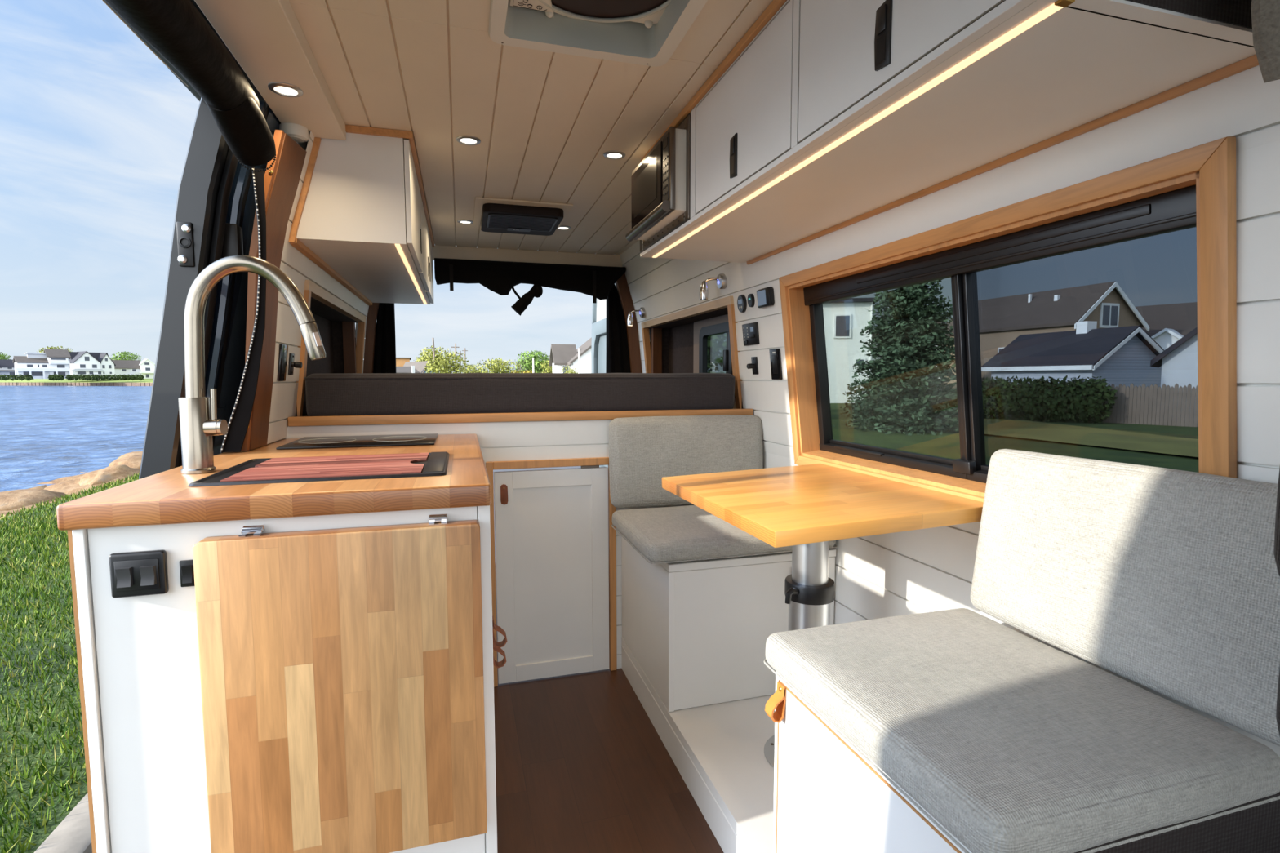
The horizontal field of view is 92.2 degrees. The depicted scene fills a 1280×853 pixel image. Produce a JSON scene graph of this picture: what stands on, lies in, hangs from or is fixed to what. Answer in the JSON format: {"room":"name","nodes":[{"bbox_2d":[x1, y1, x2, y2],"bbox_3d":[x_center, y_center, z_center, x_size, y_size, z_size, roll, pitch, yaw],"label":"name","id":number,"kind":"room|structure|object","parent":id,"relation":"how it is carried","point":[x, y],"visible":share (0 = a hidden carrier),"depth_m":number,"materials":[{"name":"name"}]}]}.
{"room":"vehicle interior","nodes":[
{"label":"vehicle interior","id":0,"kind":"room"},
{"bbox_2d":[212,105,280,455],"bbox_3d":[-1.118,0.244,1.783,0.216,2.235,0.200,-1,5,-16],"label":"seal","id":1,"kind":"structure","parent":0,"point":[237,238],"depth_m":1.71,"materials":[{"name":"black rubber"}]},
{"bbox_2d":[138,97,267,479],"bbox_3d":[-1.304,0.211,2.205,0.330,2.235,1.282,-1,5,-16],"label":"sliding door","id":2,"kind":"structure","parent":1,"relation":"attached to","point":[211,189],"depth_m":1.56,"materials":[{"name":"grey paint"}]},
{"bbox_2d":[177,235,191,248],"bbox_3d":[-1.136,-0.460,1.535,0.028,0.028,0.006,-1,5,-16],"label":"socket","id":3,"kind":"object","parent":2,"relation":"attached to","point":[184,242],"depth_m":1.54,"materials":[{"name":"black plastic"}]},
{"bbox_2d":[266,130,368,444],"bbox_3d":[-1.298,-0.497,2.670,0.198,0.967,1.788,-1,5,-16],"label":"wall","id":4,"kind":"structure","parent":0,"point":[299,268],"depth_m":1.98,"materials":[{"name":"white paint"}]},
{"bbox_2d":[104,0,270,107],"bbox_3d":[-0.880,-0.845,0.920,0.183,0.058,1.660,-1,5,-16],"label":"door frame","id":5,"kind":"structure","parent":4,"relation":"attached to","point":[189,87],"depth_m":1.46,"materials":[{"name":"black metal"}]},
{"bbox_2d":[102,0,275,172],"bbox_3d":[-0.795,-0.690,0.896,0.127,0.187,1.424,-1,5,-16],"label":"screen","id":6,"kind":"object","parent":5,"relation":"hanging from","point":[176,29],"visible":1,"depth_m":1.22,"materials":[{"name":"black fabric"}]},
{"bbox_2d":[219,167,266,453],"bbox_3d":[-1.057,-0.304,1.632,0.134,0.748,0.014,-1,5,-16],"label":"flap","id":7,"kind":"object","parent":6,"relation":"hanging from","point":[239,420],"visible":0.91,"depth_m":1.65,"materials":[{"name":"black fabric"}]},
{"bbox_2d":[194,0,346,140],"bbox_3d":[-0.573,-0.787,0.485,0.157,0.046,2.868,-1,5,-16],"label":"ceiling panel","id":8,"kind":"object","parent":4,"relation":"attached to","point":[267,38],"depth_m":1.39,"materials":[{"name":"white wood"}]},
{"bbox_2d":[267,81,303,97],"bbox_3d":[-0.889,-0.845,1.546,0.077,0.006,0.077,-1,5,-16],"label":"recessed light","id":9,"kind":"object","parent":8,"relation":"in","point":[284,89],"visible":1,"depth_m":1.54,"materials":[{"name":"beige plastic"}]},
{"bbox_2d":[276,343,288,381],"bbox_3d":[-1.106,-0.197,1.906,0.019,0.113,0.074,-1,5,-16],"label":"wall outlet","id":10,"kind":"object","parent":4,"relation":"attached to","point":[283,348],"visible":1,"depth_m":1.89,"materials":[{"name":"black plastic"}]},
{"bbox_2d":[281,351,286,373],"bbox_3d":[-1.103,-0.197,1.907,0.003,0.068,0.034,5,3,-17],"label":"receptacle","id":11,"kind":"object","parent":10,"relation":"attached to","point":[284,360],"depth_m":1.91,"materials":[{"name":"black plastic"}]},
{"bbox_2d":[279,122,308,142],"bbox_3d":[-1.004,-0.848,1.787,0.075,0.036,0.075,-1,5,-16],"label":"smoke detector","id":12,"kind":"object","parent":4,"relation":"attached to","point":[299,133],"visible":0.74,"depth_m":1.76,"materials":[{"name":"white plastic"}]},
{"bbox_2d":[288,353,302,374],"bbox_3d":[-1.124,-0.203,2.009,0.038,0.070,0.044,-1,5,-16],"label":"wall switch","id":13,"kind":"object","parent":4,"relation":"attached to","point":[291,357],"visible":1,"depth_m":2.00,"materials":[{"name":"black plastic"}]},
{"bbox_2d":[288,353,294,374],"bbox_3d":[-1.136,-0.203,2.005,0.006,0.070,0.044,5,3,-17],"label":"switch plate","id":14,"kind":"object","parent":13,"relation":"attached to","point":[291,357],"depth_m":1.99,"materials":[{"name":"black plastic"}]},
{"bbox_2d":[295,280,365,416],"bbox_3d":[-1.398,-0.296,2.737,0.172,0.511,1.315,-1,5,-16],"label":"window","id":15,"kind":"structure","parent":4,"relation":"in","point":[335,320],"depth_m":3.08,"materials":[{"name":"brown wood"}]},
{"bbox_2d":[288,124,434,306],"bbox_3d":[-1.121,-0.802,2.698,0.362,0.363,1.688,-1,5,-16],"label":"upper cabinet","id":16,"kind":"object","parent":4,"relation":"attached to","point":[359,216],"visible":0.99,"depth_m":1.93,"materials":[{"name":"white laminate"}]},
{"bbox_2d":[363,302,379,373],"bbox_3d":[-1.518,-0.548,3.536,0.187,0.838,0.060,-1,5,-16],"label":"trim","id":17,"kind":"structure","parent":4,"relation":"attached to","point":[369,352],"depth_m":3.50,"materials":[{"name":"brown wood"}]},
{"bbox_2d":[373,302,395,373],"bbox_3d":[-1.499,-0.552,3.569,0.149,0.831,0.046,-1,5,-16],"label":"curtain","id":18,"kind":"object","parent":4,"relation":"hanging from","point":[384,355],"visible":0.47,"depth_m":3.57,"materials":[{"name":"black fabric"}]},
{"bbox_2d":[283,419,694,668],"bbox_3d":[-0.355,0.472,2.330,1.740,0.990,0.016,-1,5,-16],"label":"wall","id":19,"kind":"structure","parent":0,"point":[589,438],"depth_m":2.27,"materials":[{"name":"white paint"}]},
{"bbox_2d":[288,408,752,426],"bbox_3d":[-0.563,-0.085,2.994,1.690,0.047,1.520,-1,5,-16],"label":"platform","id":20,"kind":"object","parent":19,"relation":"on","point":[566,415],"visible":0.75,"depth_m":2.22,"materials":[{"name":"brown wood"}]},
{"bbox_2d":[304,373,734,416],"bbox_3d":[-0.574,-0.175,3.007,1.608,0.169,1.484,-1,5,-16],"label":"mattress","id":21,"kind":"object","parent":20,"relation":"on","point":[326,394],"visible":0.96,"depth_m":2.27,"materials":[{"name":"grey fabric"}]},
{"bbox_2d":[493,465,608,684],"bbox_3d":[-0.327,0.556,2.335,0.426,0.810,0.026,-1,5,-16],"label":"door","id":22,"kind":"structure","parent":19,"relation":"in","point":[552,557],"depth_m":2.33,"materials":[{"name":"white laminate"}]},
{"bbox_2d":[485,457,617,687],"bbox_3d":[-0.327,0.544,2.336,0.483,0.846,0.024,-1,5,-16],"label":"trim","id":23,"kind":"structure","parent":19,"relation":"attached to","point":[490,466],"depth_m":2.31,"materials":[{"name":"brown wood"}]},
{"bbox_2d":[288,0,773,255],"bbox_3d":[-0.237,-0.900,1.479,1.650,0.020,4.600,-1,5,-16],"label":"ceiling","id":24,"kind":"structure","parent":0,"point":[544,122],"depth_m":1.73,"materials":[{"name":"white wood"}]},
{"bbox_2d":[456,134,480,145],"bbox_3d":[-0.556,-0.928,1.997,0.077,0.006,0.077,-1,5,-16],"label":"recessed light","id":25,"kind":"object","parent":24,"relation":"in","point":[466,140],"visible":1,"depth_m":1.99,"materials":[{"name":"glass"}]},
{"bbox_2d":[473,196,573,235],"bbox_3d":[-0.564,-0.976,2.905,0.422,0.054,0.465,-1,5,-16],"label":"air conditioner","id":26,"kind":"object","parent":24,"relation":"attached to","point":[493,215],"visible":1,"depth_m":2.78,"materials":[{"name":"black plastic"}]},
{"bbox_2d":[486,213,558,231],"bbox_3d":[-0.556,-0.953,2.886,0.312,0.008,0.260,-1,5,-16],"label":"grille","id":27,"kind":"object","parent":26,"relation":"attached to","point":[510,222],"depth_m":2.86,"materials":[{"name":"black plastic"}]},
{"bbox_2d":[488,0,707,66],"bbox_3d":[-0.082,-0.922,1.246,0.424,0.123,0.446,-1,5,-16],"label":"fan","id":28,"kind":"object","parent":24,"relation":"attached to","point":[648,33],"visible":1,"depth_m":1.40,"materials":[{"name":"white plastic"}]},
{"bbox_2d":[603,150,625,159],"bbox_3d":[-0.088,-0.939,2.131,0.077,0.006,0.077,-1,5,-16],"label":"recessed light","id":29,"kind":"object","parent":24,"relation":"in","point":[611,154],"visible":1,"depth_m":2.12,"materials":[{"name":"beige plastic"}]},
{"bbox_2d":[1250,0,1279,82],"bbox_3d":[0.783,-0.606,0.707,0.194,0.408,0.044,-1,5,-16],"label":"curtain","id":30,"kind":"object","parent":24,"relation":"hanging from","point":[1265,14],"visible":1,"depth_m":0.70,"materials":[{"name":"grey fabric"}]},
{"bbox_2d":[493,553,724,852],"bbox_3d":[-0.168,1.037,1.652,1.785,0.030,4.600,-1,5,-16],"label":"floor","id":31,"kind":"structure","parent":0,"point":[582,766],"depth_m":1.78,"materials":[{"name":"brown wood"}]},
{"bbox_2d":[67,505,506,852],"bbox_3d":[-0.743,0.570,1.647,0.697,0.906,1.082,-1,5,-16],"label":"base cabinet","id":32,"kind":"object","parent":31,"relation":"on","point":[139,666],"visible":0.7,"depth_m":1.05,"materials":[{"name":"white laminate"}]},
{"bbox_2d":[108,550,168,598],"bbox_3d":[-0.835,0.246,1.024,0.079,0.075,0.023,-1,5,-16],"label":"wall switch","id":33,"kind":"object","parent":32,"relation":"attached to","point":[140,573],"visible":1,"depth_m":1.02,"materials":[{"name":"black plastic"}]},
{"bbox_2d":[179,560,195,586],"bbox_3d":[-0.770,0.251,1.049,0.025,0.046,0.012,-1,5,-16],"label":"wall switch","id":34,"kind":"object","parent":32,"relation":"attached to","point":[186,566],"visible":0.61,"depth_m":1.05,"materials":[{"name":"black plastic"}]},
{"bbox_2d":[56,433,491,530],"bbox_3d":[-0.759,0.097,1.599,0.676,0.043,1.098,-1,5,-16],"label":"countertop","id":35,"kind":"structure","parent":32,"relation":"on","point":[166,497],"depth_m":1.11,"materials":[{"name":"brown wood"}]},
{"bbox_2d":[177,254,325,474],"bbox_3d":[-0.837,-0.135,1.330,0.287,0.460,0.062,-1,5,-16],"label":"kitchen faucet","id":36,"kind":"object","parent":35,"relation":"on","point":[197,412],"visible":1,"depth_m":1.29,"materials":[{"name":"silver metal"}]},
{"bbox_2d":[177,396,216,474],"bbox_3d":[-0.944,0.017,1.311,0.062,0.160,0.062,-1,5,-16],"label":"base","id":37,"kind":"object","parent":36,"relation":"on","point":[197,415],"depth_m":1.29,"materials":[{"name":"silver metal"}]},
{"bbox_2d":[240,129,306,451],"bbox_3d":[-1.037,-0.369,1.738,0.175,0.860,0.161,-1,5,-16],"label":"trim","id":38,"kind":"structure","parent":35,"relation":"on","point":[282,180],"depth_m":1.73,"materials":[{"name":"brown wood"}]},
{"bbox_2d":[187,451,449,486],"bbox_3d":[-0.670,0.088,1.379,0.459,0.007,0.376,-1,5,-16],"label":"sink","id":39,"kind":"object","parent":35,"relation":"in","point":[437,463],"visible":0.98,"depth_m":1.25,"materials":[{"name":"black metal"}]},
{"bbox_2d":[201,453,430,482],"bbox_3d":[-0.670,0.087,1.379,0.359,0.005,0.342,-1,5,-16],"label":"cutting board","id":40,"kind":"object","parent":39,"relation":"in","point":[289,468],"visible":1,"depth_m":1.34,"materials":[{"name":"red wood"}]},
{"bbox_2d":[275,433,438,449],"bbox_3d":[-0.860,0.044,1.931,0.420,0.007,0.320,-1,5,-16],"label":"cooktop","id":41,"kind":"object","parent":35,"relation":"in","point":[335,442],"visible":1,"depth_m":1.88,"materials":[{"name":"black glass"}]},
{"bbox_2d":[192,513,487,852],"bbox_3d":[-0.524,0.482,1.124,0.462,0.626,0.040,-1,5,-16],"label":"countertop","id":42,"kind":"structure","parent":32,"relation":"attached to","point":[341,669],"depth_m":1.10,"materials":[{"name":"brown wood"}]},
{"bbox_2d":[621,636,774,852],"bbox_3d":[0.378,0.935,1.923,0.578,0.129,1.239,-1,5,-16],"label":"platform","id":43,"kind":"object","parent":31,"relation":"on","point":[717,749],"visible":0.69,"depth_m":1.68,"materials":[{"name":"white laminate"}]},
{"bbox_2d":[621,533,835,711],"bbox_3d":[0.284,0.615,2.211,0.575,0.460,0.582,-1,5,-16],"label":"bench","id":44,"kind":"object","parent":43,"relation":"on","point":[699,631],"visible":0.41,"depth_m":1.93,"materials":[{"name":"white laminate"}]},
{"bbox_2d":[611,505,836,564],"bbox_3d":[0.265,0.351,2.130,0.642,0.075,0.511,-1,5,-16],"label":"seat cushion","id":45,"kind":"object","parent":44,"relation":"on","point":[677,534],"visible":0.51,"depth_m":1.92,"materials":[{"name":"grey fabric"}]},
{"bbox_2d":[608,414,763,508],"bbox_3d":[0.188,0.131,2.392,0.631,0.348,0.092,-1,5,-16],"label":"cushion","id":46,"kind":"object","parent":45,"relation":"on","point":[645,451],"visible":0.77,"depth_m":2.33,"materials":[{"name":"grey fabric"}]},
{"bbox_2d":[662,463,983,767],"bbox_3d":[0.434,0.521,1.659,0.564,0.734,0.705,-1,5,-16],"label":"pedestal table","id":47,"kind":"object","parent":43,"relation":"on","point":[806,508],"visible":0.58,"depth_m":1.53,"materials":[{"name":"wood"}]},
{"bbox_2d":[764,671,1279,852],"bbox_3d":[0.602,0.778,1.056,0.614,0.578,0.515,-1,5,-16],"label":"bench","id":48,"kind":"object","parent":31,"relation":"on","point":[828,798],"visible":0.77,"depth_m":0.97,"materials":[{"name":"white laminate"}]},
{"bbox_2d":[764,608,1279,852],"bbox_3d":[0.555,0.452,1.020,0.505,0.080,0.568,-1,5,-16],"label":"seat cushion","id":49,"kind":"object","parent":48,"relation":"on","point":[1013,742],"visible":1,"depth_m":0.86,"materials":[{"name":"grey fabric"}]},
{"bbox_2d":[970,449,1279,746],"bbox_3d":[0.832,0.243,1.074,0.096,0.357,0.575,-1,5,-16],"label":"cushion","id":50,"kind":"object","parent":49,"relation":"on","point":[1163,580],"visible":1,"depth_m":1.00,"materials":[{"name":"grey fabric"}]},
{"bbox_2d":[1273,467,1279,736],"bbox_3d":[0.875,0.531,0.442,0.402,1.167,0.588,-1,5,-16],"label":"passenger seat","id":51,"kind":"object","parent":31,"relation":"on","point":[1277,534],"visible":1,"depth_m":0.63,"materials":[{"name":"black fabric"}]},
{"bbox_2d":[619,65,1279,756],"bbox_3d":[0.614,0.061,1.803,0.211,1.950,4.600,-1,5,-16],"label":"wall","id":52,"kind":"structure","parent":0,"point":[928,570],"depth_m":1.35,"materials":[{"name":"white paint"}]},
{"bbox_2d":[431,244,622,266],"bbox_3d":[-0.779,-1.026,3.718,1.420,0.082,0.032,-1,5,-16],"label":"trim","id":53,"kind":"structure","parent":52,"relation":"attached to","point":[438,251],"depth_m":3.72,"materials":[{"name":"white wood"}]},
{"bbox_2d":[434,257,626,315],"bbox_3d":[-0.640,-0.824,3.708,1.128,0.318,0.103,-1,5,-16],"label":"curtain","id":54,"kind":"object","parent":53,"relation":"hanging from","point":[500,277],"visible":1,"depth_m":3.66,"materials":[{"name":"black fabric"}]},
{"bbox_2d":[591,284,615,467],"bbox_3d":[-0.242,-0.378,4.428,0.077,1.650,0.730,-1,5,-16],"label":"door","id":55,"kind":"structure","parent":52,"relation":"in","point":[598,348],"depth_m":4.56,"materials":[{"name":"teal paint"}]},
{"bbox_2d":[605,284,631,373],"bbox_3d":[-0.134,-0.587,3.964,0.182,0.831,0.046,-1,5,-16],"label":"curtain","id":56,"kind":"object","parent":52,"relation":"hanging from","point":[617,359],"visible":0.64,"depth_m":3.94,"materials":[{"name":"black fabric"}]},
{"bbox_2d":[614,273,641,373],"bbox_3d":[-0.074,-0.585,3.954,0.207,0.838,0.060,-1,5,-16],"label":"trim","id":57,"kind":"structure","parent":52,"relation":"attached to","point":[621,284],"depth_m":3.93,"materials":[{"name":"brown wood"}]},
{"bbox_2d":[626,306,645,325],"bbox_3d":[-0.023,-0.669,3.736,0.107,0.113,0.065,-1,5,-11],"label":"light","id":58,"kind":"object","parent":52,"relation":"attached to","point":[642,310],"visible":1,"depth_m":3.73,"materials":[{"name":"metal"}]},
{"bbox_2d":[640,295,745,408],"bbox_3d":[0.278,-0.337,3.204,0.172,0.511,1.350,-1,5,-16],"label":"window","id":59,"kind":"structure","parent":52,"relation":"in","point":[702,338],"depth_m":3.23,"materials":[{"name":"brown wood"}]},
{"bbox_2d":[699,273,727,300],"bbox_3d":[0.307,-0.590,2.596,0.107,0.111,0.065,-1,5,-11],"label":"light","id":60,"kind":"object","parent":52,"relation":"attached to","point":[722,282],"visible":1,"depth_m":2.59,"materials":[{"name":"metal"}]},
{"bbox_2d":[737,294,746,312],"bbox_3d":[0.409,-0.493,2.470,0.022,0.072,0.060,-1,5,-16],"label":"thermostat","id":61,"kind":"object","parent":52,"relation":"attached to","point":[741,300],"visible":1,"depth_m":2.46,"materials":[{"name":"black plastic"}]},
{"bbox_2d":[742,321,759,346],"bbox_3d":[0.437,-0.365,2.433,0.020,0.086,0.124,-1,5,-16],"label":"console","id":62,"kind":"object","parent":52,"relation":"attached to","point":[750,331],"visible":1,"depth_m":2.42,"materials":[{"name":"black plastic"}]},
{"bbox_2d":[746,356,758,374],"bbox_3d":[0.442,-0.241,2.431,0.038,0.070,0.044,-1,5,-16],"label":"wall switch","id":63,"kind":"object","parent":52,"relation":"attached to","point":[753,366],"visible":1,"depth_m":2.42,"materials":[{"name":"black plastic"}]},
{"bbox_2d":[751,356,758,374],"bbox_3d":[0.454,-0.241,2.434,0.006,0.070,0.044,-8,7,-16],"label":"switch plate","id":64,"kind":"object","parent":63,"relation":"attached to","point":[754,366],"depth_m":2.43,"materials":[{"name":"black plastic"}]},
{"bbox_2d":[756,286,774,308],"bbox_3d":[0.462,-0.476,2.273,0.030,0.069,0.100,-1,5,-16],"label":"control display","id":65,"kind":"object","parent":52,"relation":"attached to","point":[765,295],"visible":1,"depth_m":2.25,"materials":[{"name":"black plastic"}]},
{"bbox_2d":[768,348,782,379],"bbox_3d":[0.501,-0.230,2.271,0.019,0.113,0.074,-1,5,-16],"label":"remote control","id":66,"kind":"object","parent":52,"relation":"attached to","point":[775,353],"visible":1,"depth_m":2.26,"materials":[{"name":"black plastic"}]},
{"bbox_2d":[771,355,777,373],"bbox_3d":[0.497,-0.229,2.270,0.003,0.068,0.034,-8,7,-16],"label":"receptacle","id":67,"kind":"object","parent":66,"relation":"attached to","point":[774,357],"depth_m":2.27,"materials":[{"name":"black plastic"}]},
{"bbox_2d":[640,0,1258,264],"bbox_3d":[0.430,-0.723,1.517,0.442,0.339,1.655,-1,5,-16],"label":"upper cabinet","id":68,"kind":"object","parent":52,"relation":"attached to","point":[825,117],"visible":0.99,"depth_m":1.08,"materials":[{"name":"white laminate"}]},
{"bbox_2d":[625,114,690,252],"bbox_3d":[0.129,-0.763,2.018,0.274,0.289,0.503,-1,5,-16],"label":"microwave","id":69,"kind":"object","parent":68,"relation":"in","point":[660,184],"visible":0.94,"depth_m":1.84,"materials":[{"name":"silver metal"}]},
{"bbox_2d":[778,136,1236,502],"bbox_3d":[0.756,-0.144,1.565,0.190,0.660,1.307,-1,5,-16],"label":"window","id":70,"kind":"structure","parent":52,"relation":"in","point":[1095,318],"depth_m":1.23,"materials":[{"name":"brown wood"}]},
{"label":"outside","id":71,"kind":"structure","parent":0,"visible":0},
{"bbox_2d":[0,385,151,492],"bbox_3d":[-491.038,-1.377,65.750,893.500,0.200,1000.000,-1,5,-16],"label":"water","id":72,"kind":"structure","parent":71,"point":[47,433],"depth_m":32.06,"materials":[{"name":"blue liquid"}]},
{"bbox_2d":[0,382,152,386],"bbox_3d":[-221.397,-16.044,233.657,175.122,1.350,124.723,-1,5,-16],"label":"seawall","id":73,"kind":"object","parent":72,"relation":"in","point":[33,384],"visible":0.48,"depth_m":229.16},
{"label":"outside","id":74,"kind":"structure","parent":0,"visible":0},
{"bbox_2d":[830,400,960,459],"bbox_3d":[45.695,-3.488,65.265,115.800,0.047,140.000,-1,5,-16],"label":"lawn","id":75,"kind":"structure","parent":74,"point":[947,445],"depth_m":17.79,"materials":[{"name":"green plant"}]},
{"bbox_2d":[822,297,950,403],"bbox_3d":[16.867,-5.524,46.615,10.150,7.150,9.800,1,5,8],"label":"house","id":76,"kind":"structure","parent":75,"relation":"on","point":[844,320],"depth_m":42.42,"materials":[{"name":"white"}]},
{"bbox_2d":[833,279,959,435],"bbox_3d":[9.053,-3.472,20.830,4.381,7.982,4.740,0,5,3],"label":"spruce tree","id":77,"kind":"object","parent":75,"relation":"on","point":[904,396],"visible":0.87,"depth_m":20.19,"materials":[{"name":"green plant"}]},
{"bbox_2d":[942,316,956,388],"bbox_3d":[34.565,-7.187,54.393,8.200,9.150,13.770,-2,5,-19],"label":"house","id":78,"kind":"structure","parent":75,"relation":"on","point":[952,322],"depth_m":58.22,"materials":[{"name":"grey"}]},
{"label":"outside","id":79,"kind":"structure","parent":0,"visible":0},
{"bbox_2d":[0,378,153,382],"bbox_3d":[-155.630,-32.523,421.553,406.072,1.450,449.862,-1,5,-16],"label":"lawn","id":80,"kind":"structure","parent":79,"point":[35,380],"depth_m":241.01,"materials":[{"name":"green plant"}]},
{"bbox_2d":[0,359,15,378],"bbox_3d":[-233.905,-20.904,225.131,9.950,7.250,12.550,4,6,39],"label":"house","id":81,"kind":"structure","parent":80,"relation":"on","point":[6,366],"depth_m":224.48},
{"bbox_2d":[0,373,33,381],"bbox_3d":[-208.318,-16.224,204.046,11.819,2.409,2.428,-1,5,-16],"label":"hedge","id":82,"kind":"object","parent":80,"relation":"on","point":[28,377],"visible":1,"depth_m":204.09,"materials":[{"name":"green plant"}]},
{"bbox_2d":[12,349,71,378],"bbox_3d":[-208.643,-21.836,214.717,12.150,10.450,14.070,4,6,40],"label":"house","id":83,"kind":"structure","parent":80,"relation":"on","point":[51,362],"depth_m":212.48,"materials":[{"name":"grey paint"}]},
{"bbox_2d":[65,373,98,381],"bbox_3d":[-195.797,-17.219,215.990,9.588,2.444,2.434,-1,5,-16],"label":"hedge","id":84,"kind":"object","parent":80,"relation":"on","point":[76,377],"visible":1,"depth_m":215.67,"materials":[{"name":"green plant"}]},
{"bbox_2d":[68,351,115,377],"bbox_3d":[-213.267,-23.719,238.470,14.550,10.650,14.550,3,5,32],"label":"house","id":85,"kind":"structure","parent":80,"relation":"on","point":[84,362],"depth_m":236.52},
{"bbox_2d":[93,373,124,380],"bbox_3d":[-190.420,-17.603,220.719,9.578,2.432,2.428,-1,5,-16],"label":"hedge","id":86,"kind":"object","parent":80,"relation":"on","point":[104,377],"visible":0.9,"depth_m":220.41,"materials":[{"name":"green plant"}]},
{"bbox_2d":[110,351,141,360],"bbox_3d":[-236.781,-28.245,283.914,12.851,12.898,13.905,-1,5,-16],"label":"tree","id":87,"kind":"object","parent":80,"relation":"on","point":[122,354],"visible":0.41,"depth_m":282.11,"materials":[{"name":"green plant"}]},
{"bbox_2d":[111,358,155,378],"bbox_3d":[-217.081,-24.710,263.591,11.750,8.650,14.550,4,6,45],"label":"house","id":88,"kind":"structure","parent":80,"relation":"on","point":[146,367],"depth_m":262.38,"materials":[{"name":"grey"}]},
{"bbox_2d":[122,373,144,380],"bbox_3d":[-185.308,-17.953,224.943,6.982,2.451,2.511,-1,5,-16],"label":"hedge","id":89,"kind":"object","parent":80,"relation":"on","point":[131,377],"visible":0.98,"depth_m":224.64,"materials":[{"name":"green plant"}]},
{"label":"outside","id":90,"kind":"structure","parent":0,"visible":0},
{"label":"ground","id":91,"kind":"structure","parent":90,"visible":0},
{"bbox_2d":[395,360,435,373],"bbox_3d":[-32.147,-6.789,84.134,7.500,4.250,6.900,4,6,45],"label":"house","id":92,"kind":"structure","parent":91,"relation":"on","point":[409,366],"depth_m":83.29,"materials":[{"name":"grey"}]},
{"bbox_2d":[415,345,453,373],"bbox_3d":[-32.030,-8.881,94.647,6.863,7.192,7.031,-1,5,-16],"label":"street tree","id":93,"kind":"object","parent":91,"relation":"on","point":[424,357],"visible":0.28,"depth_m":92.92,"materials":[{"name":"yellow plant"}]},
{"bbox_2d":[424,351,468,373],"bbox_3d":[-24.522,-6.769,78.129,5.521,5.581,6.236,-1,5,-16],"label":"street tree","id":94,"kind":"object","parent":91,"relation":"on","point":[438,365],"visible":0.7,"depth_m":77.05,"materials":[{"name":"green plant"}]},
{"bbox_2d":[460,363,485,373],"bbox_3d":[-24.270,-6.930,88.318,4.408,4.273,4.338,-1,5,-16],"label":"street tree","id":95,"kind":"object","parent":91,"relation":"on","point":[471,370],"visible":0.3,"depth_m":87.89,"materials":[{"name":"green plant"}]},
{"bbox_2d":[473,357,523,373],"bbox_3d":[-19.154,-6.891,83.498,6.629,4.952,5.608,-1,5,-16],"label":"street tree","id":96,"kind":"object","parent":91,"relation":"on","point":[495,368],"visible":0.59,"depth_m":82.42,"materials":[{"name":"yellow plant"}]},
{"bbox_2d":[514,350,550,373],"bbox_3d":[-15.334,-8.099,90.339,6.704,6.250,5.909,-1,5,-16],"label":"street tree","id":97,"kind":"object","parent":91,"relation":"on","point":[527,363],"visible":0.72,"depth_m":89.07,"materials":[{"name":"green plant"}]},
{"bbox_2d":[548,337,591,373],"bbox_3d":[-5.078,-6.947,68.986,9.650,6.850,9.550,-1,5,-16],"label":"house","id":98,"kind":"structure","parent":91,"relation":"on","point":[561,355],"depth_m":66.48,"materials":[{"name":"grey"}]},
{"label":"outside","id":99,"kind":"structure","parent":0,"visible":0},
{"bbox_2d":[0,477,137,852],"bbox_3d":[-10.622,0.167,22.511,4.700,0.273,89.000,-1,5,-16],"label":"lawn strip","id":100,"kind":"object","parent":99,"point":[38,839],"depth_m":3.36,"materials":[{"name":"green plant"}]},
{"bbox_2d":[0,472,139,852],"bbox_3d":[-5.789,1.273,6.561,4.350,0.075,12.492,-1,5,-16],"label":"grass","id":101,"kind":"structure","parent":100,"relation":"on","point":[29,536],"depth_m":4.01,"materials":[{"name":"green plant"}]},
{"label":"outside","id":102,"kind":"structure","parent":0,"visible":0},
{"bbox_2d":[0,466,128,517],"bbox_3d":[-14.928,1.106,19.659,7.000,1.658,41.800,-1,5,-16],"label":"bank","id":103,"kind":"object","parent":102,"point":[66,485],"visible":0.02,"depth_m":11.56,"materials":[{"name":"sand"}]},
{"bbox_2d":[0,488,71,511],"bbox_3d":[-10.466,1.375,10.215,1.634,0.560,1.632,1,5,13],"label":"rock","id":104,"kind":"object","parent":103,"relation":"on","point":[15,499],"visible":0.37,"depth_m":10.12,"materials":[{"name":"stone"}]},
{"bbox_2d":[78,464,140,485],"bbox_3d":[-10.229,1.004,11.982,0.965,0.515,1.334,-1,5,-16],"label":"rock","id":105,"kind":"object","parent":103,"relation":"on","point":[109,473],"visible":0.45,"depth_m":11.71,"materials":[{"name":"stone"}]},
{"bbox_2d":[106,451,142,469],"bbox_3d":[-11.782,1.012,14.773,1.881,0.846,2.242,-4,6,-42],"label":"rock","id":106,"kind":"object","parent":103,"relation":"on","point":[131,460],"visible":0.14,"depth_m":14.10,"materials":[{"name":"stone"}]},
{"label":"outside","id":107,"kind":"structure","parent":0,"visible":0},
{"bbox_2d":[493,466,608,562],"bbox_3d":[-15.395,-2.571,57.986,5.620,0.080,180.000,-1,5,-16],"label":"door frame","id":108,"kind":"structure","parent":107,"point":[570,467],"depth_m":13.22,"materials":[{"name":"wood"}]},
{"bbox_2d":[34,793,92,852],"bbox_3d":[-3.545,1.436,6.915,0.195,0.355,65.000,-1,5,-16],"label":"kerb","id":109,"kind":"object","parent":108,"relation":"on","point":[73,834],"depth_m":2.43,"materials":[{"name":"concrete"}]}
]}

